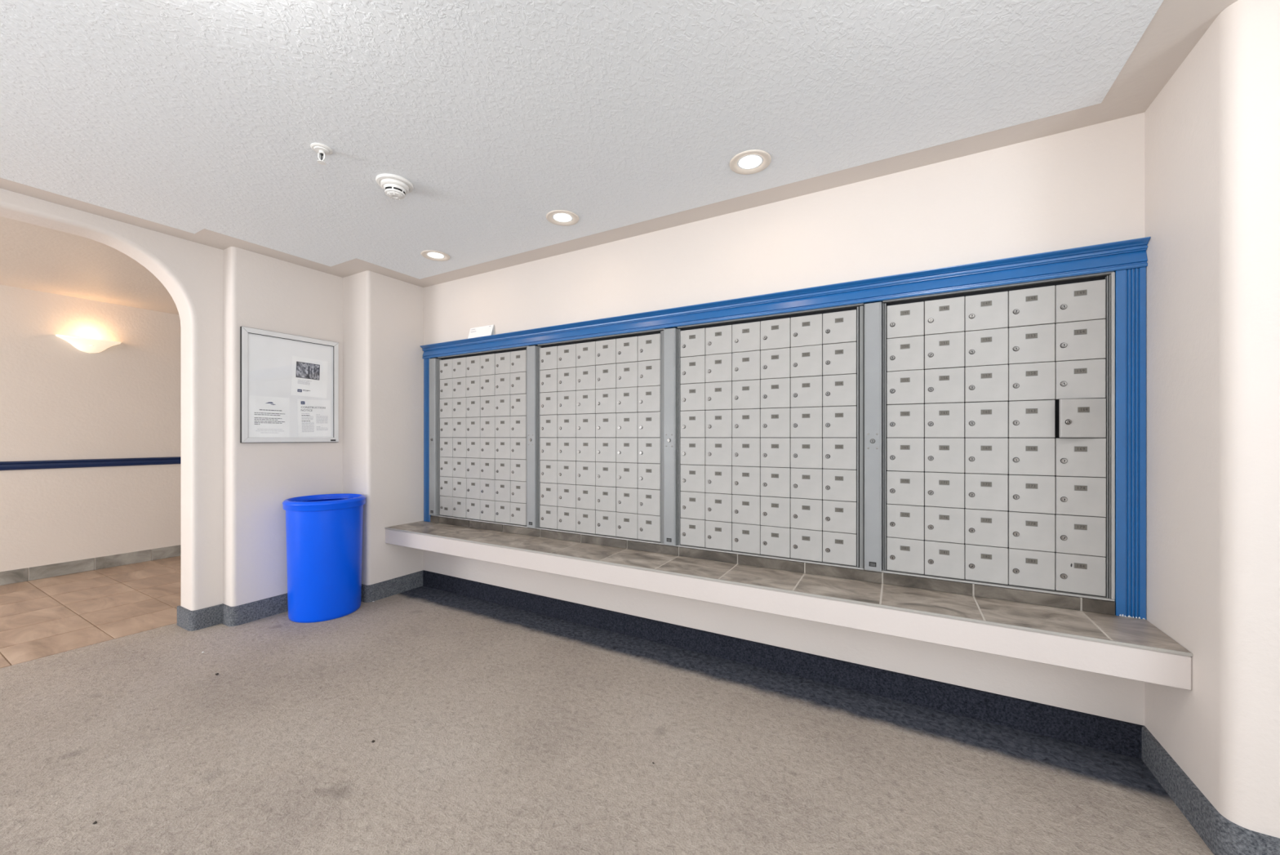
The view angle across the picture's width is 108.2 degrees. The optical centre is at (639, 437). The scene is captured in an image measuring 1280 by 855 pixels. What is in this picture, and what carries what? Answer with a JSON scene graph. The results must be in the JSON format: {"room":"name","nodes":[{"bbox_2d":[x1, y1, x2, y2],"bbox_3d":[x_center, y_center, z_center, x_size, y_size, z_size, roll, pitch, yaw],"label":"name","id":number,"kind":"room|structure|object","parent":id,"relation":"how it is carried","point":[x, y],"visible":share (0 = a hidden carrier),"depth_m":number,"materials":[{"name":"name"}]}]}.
{"room":"apartment mail room","nodes":[
{"label":"apartment mail room","id":0,"kind":"room"},
{"bbox_2d":[0,284,180,585],"bbox_3d":[-5.138,-0.017,2.862,0.100,2.237,6.400,0,0,29],"label":"wall","id":1,"kind":"structure","parent":0,"point":[59,400],"depth_m":3.81,"materials":[{"name":"paint"}]},
{"bbox_2d":[55,333,121,352],"bbox_3d":[-4.496,-0.754,3.798,0.110,0.119,0.356,0,0,29],"label":"wall sconce","id":2,"kind":"object","parent":1,"relation":"attached to","point":[82,344],"visible":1,"depth_m":3.78,"materials":[{"name":"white glass"}]},
{"bbox_2d":[0,544,180,585],"bbox_3d":[-5.114,1.050,2.791,0.011,0.101,6.300,0,0,29],"label":"baseboard","id":3,"kind":"structure","parent":1,"relation":"attached to","point":[11,576],"depth_m":3.80,"materials":[{"name":"beige tile"}]},
{"bbox_2d":[0,456,180,470],"bbox_3d":[-5.107,0.214,2.787,0.026,0.068,6.300,0,0,29],"label":"chair rail","id":4,"kind":"object","parent":1,"relation":"attached to","point":[83,463],"depth_m":3.80,"materials":[{"name":"blue paint"}]},
{"bbox_2d":[0,187,423,610],"bbox_3d":[-3.178,-0.021,1.255,0.605,2.245,5.700,0,0,29],"label":"wall","id":5,"kind":"structure","parent":0,"point":[233,492],"depth_m":2.83,"materials":[{"name":"beige paint"}]},
{"bbox_2d":[240,325,338,442],"bbox_3d":[-2.215,-0.310,2.960,0.018,0.686,0.542,0,0,29],"label":"notice board","id":6,"kind":"object","parent":5,"relation":"attached to","point":[265,356],"visible":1,"depth_m":2.90,"materials":[{"name":"white plastic"}]},
{"bbox_2d":[248,395,289,437],"bbox_3d":[-2.277,-0.125,2.850,0.001,0.250,0.212,0,0,29],"label":"notice sheet","id":7,"kind":"object","parent":6,"relation":"attached to","point":[268,416],"visible":1,"depth_m":2.85,"materials":[{"name":"white paper"}]},
{"bbox_2d":[254,408,284,431],"bbox_3d":[-2.277,-0.098,2.851,0.001,0.142,0.159,0,0,29],"label":"print","id":8,"kind":"object","parent":7,"relation":"attached to","point":[260,409],"depth_m":2.84},
{"bbox_2d":[290,355,328,398],"bbox_3d":[-2.169,-0.392,3.045,0.001,0.256,0.219,0,0,29],"label":"notice sheet","id":9,"kind":"object","parent":6,"relation":"attached to","point":[308,375],"visible":1,"depth_m":3.04,"materials":[{"name":"white paper"}]},
{"bbox_2d":[297,379,310,391],"bbox_3d":[-2.183,-0.336,3.018,0.001,0.073,0.081,0,0,29],"label":"print","id":10,"kind":"object","parent":9,"relation":"attached to","point":[306,382],"depth_m":3.02},
{"bbox_2d":[296,361,319,379],"bbox_3d":[-2.174,-0.435,3.035,0.001,0.104,0.139,0,0,29],"label":"picture","id":11,"kind":"object","parent":9,"relation":"attached to","point":[302,368],"depth_m":3.03},
{"bbox_2d":[297,399,331,436],"bbox_3d":[-2.155,-0.127,3.071,0.001,0.248,0.206,0,0,29],"label":"notice sheet","id":12,"kind":"object","parent":6,"relation":"attached to","point":[313,415],"visible":1,"depth_m":3.07,"materials":[{"name":"white paper"}]},
{"bbox_2d":[301,413,328,431],"bbox_3d":[-2.154,-0.096,3.072,0.001,0.122,0.161,0,0,29],"label":"print","id":13,"kind":"object","parent":12,"relation":"attached to","point":[322,420],"depth_m":3.05},
{"bbox_2d":[177,569,423,631],"bbox_3d":[-2.124,1.044,3.032,1.328,0.112,0.272,0,0,-35],"label":"baseboard","id":14,"kind":"structure","parent":5,"relation":"attached to","point":[188,620],"depth_m":2.79,"materials":[{"name":"grey carpet"}]},
{"bbox_2d":[0,555,1213,854],"bbox_3d":[-1.092,1.129,0.608,9.400,0.061,6.400,0,0,29],"label":"floor","id":15,"kind":"structure","parent":0,"point":[495,728],"depth_m":1.63,"materials":[{"name":"carpet"}]},
{"bbox_2d":[282,493,365,622],"bbox_3d":[-1.987,0.740,2.931,0.437,0.720,0.437,0,0,29],"label":"recycling bin","id":16,"kind":"object","parent":15,"relation":"on","point":[324,531],"visible":1,"depth_m":2.77,"materials":[{"name":"blue plastic"}]},
{"bbox_2d":[0,0,1238,315],"bbox_3d":[-1.114,-1.163,0.620,9.350,0.104,6.400,0,0,29],"label":"ceiling","id":17,"kind":"structure","parent":0,"point":[191,116],"depth_m":1.57,"materials":[{"name":"white paint"}]},
{"bbox_2d":[310,142,333,164],"bbox_3d":[-1.225,-1.083,1.784,0.072,0.056,0.072,0,0,29],"label":"sprinkler head","id":18,"kind":"object","parent":17,"relation":"attached to","point":[322,149],"visible":1,"depth_m":1.78},
{"bbox_2d":[375,173,413,199],"bbox_3d":[-1.071,-1.080,2.025,0.147,0.062,0.147,0,0,29],"label":"smoke detector","id":19,"kind":"object","parent":17,"relation":"attached to","point":[401,186],"visible":1,"depth_m":1.99,"materials":[{"name":"white plastic"}]},
{"bbox_2d":[384,186,404,193],"bbox_3d":[-1.071,-1.070,2.025,0.080,0.008,0.080,0,0,29],"label":"vent","id":20,"kind":"object","parent":19,"relation":"attached to","point":[388,189],"depth_m":2.00,"materials":[{"name":"white plastic"}]},
{"bbox_2d":[421,249,450,261],"bbox_3d":[-1.248,-1.109,2.831,0.165,0.008,0.165,0,0,29],"label":"recessed light","id":21,"kind":"object","parent":17,"relation":"in","point":[432,253],"visible":1,"depth_m":2.82,"materials":[{"name":"white metal"}]},
{"bbox_2d":[546,209,578,226],"bbox_3d":[-0.392,-1.109,2.345,0.165,0.008,0.165,0,0,29],"label":"recessed light","id":22,"kind":"object","parent":17,"relation":"in","point":[561,216],"visible":1,"depth_m":2.34,"materials":[{"name":"white metal"}]},
{"bbox_2d":[728,149,771,174],"bbox_3d":[0.445,-1.109,1.871,0.165,0.008,0.165,0,0,29],"label":"recessed light","id":23,"kind":"object","parent":17,"relation":"in","point":[751,161],"visible":1,"depth_m":1.86,"materials":[{"name":"white metal"}]},
{"bbox_2d":[423,112,1144,725],"bbox_3d":[-0.093,-0.005,2.700,4.590,2.215,0.172,0,0,29],"label":"wall","id":24,"kind":"structure","parent":0,"point":[1084,186],"depth_m":2.04,"materials":[{"name":"beige paint"}]},
{"bbox_2d":[429,345,528,527],"bbox_3d":[-1.081,-0.005,3.220,0.940,1.154,0.196,0,0,29],"label":"bank","id":25,"kind":"object","parent":24,"relation":"attached to","point":[477,401],"visible":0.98,"depth_m":3.15,"materials":[{"name":"grey metal"}]},
{"bbox_2d":[526,328,665,544],"bbox_3d":[-0.251,-0.005,2.758,0.954,1.154,0.196,0,0,29],"label":"bank","id":26,"kind":"object","parent":24,"relation":"attached to","point":[595,405],"visible":0.99,"depth_m":2.69,"materials":[{"name":"grey metal"}]},
{"bbox_2d":[663,302,864,569],"bbox_3d":[0.584,-0.005,2.293,0.952,1.154,0.196,0,0,29],"label":"bank","id":27,"kind":"object","parent":24,"relation":"attached to","point":[764,415],"visible":1,"depth_m":2.20,"materials":[{"name":"grey metal"}]},
{"bbox_2d":[419,236,1150,619],"bbox_3d":[0.057,-0.026,2.493,3.800,1.290,0.045,0,0,29],"label":"surround","id":28,"kind":"object","parent":24,"relation":"attached to","point":[1127,259],"visible":1,"depth_m":1.68,"materials":[{"name":"blue paint"}]},
{"bbox_2d":[467,324,493,338],"bbox_3d":[-1.076,-0.711,3.130,0.222,0.080,0.030,0,0,29],"label":"folded card","id":29,"kind":"object","parent":28,"relation":"on","point":[484,331],"visible":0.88,"depth_m":3.12,"materials":[{"name":"white paper"}]},
{"bbox_2d":[384,515,1192,689],"bbox_3d":[-0.014,0.651,2.387,3.822,0.154,0.298,0,0,29],"label":"ledge","id":30,"kind":"object","parent":24,"relation":"attached to","point":[1067,631],"visible":1,"depth_m":1.84,"materials":[{"name":"paint"}]},
{"bbox_2d":[422,569,1279,854],"bbox_3d":[1.063,1.044,1.687,6.385,0.112,0.474,0,0,29],"label":"baseboard","id":31,"kind":"structure","parent":24,"relation":"attached to","point":[1111,735],"depth_m":1.87,"materials":[{"name":"carpet"}]},
{"bbox_2d":[864,271,1115,600],"bbox_3d":[1.344,-0.005,1.865,0.788,1.154,0.204,0,0,29],"label":"bank","id":32,"kind":"object","parent":24,"relation":"attached to","point":[989,412],"visible":1,"depth_m":1.78,"materials":[{"name":"grey metal"}]},
{"bbox_2d":[1144,0,1279,838],"bbox_3d":[2.843,-0.005,0.800,2.712,2.215,0.635,0,0,29],"label":"wall","id":33,"kind":"structure","parent":0,"point":[1212,131],"depth_m":1.22,"materials":[{"name":"beige paint"}]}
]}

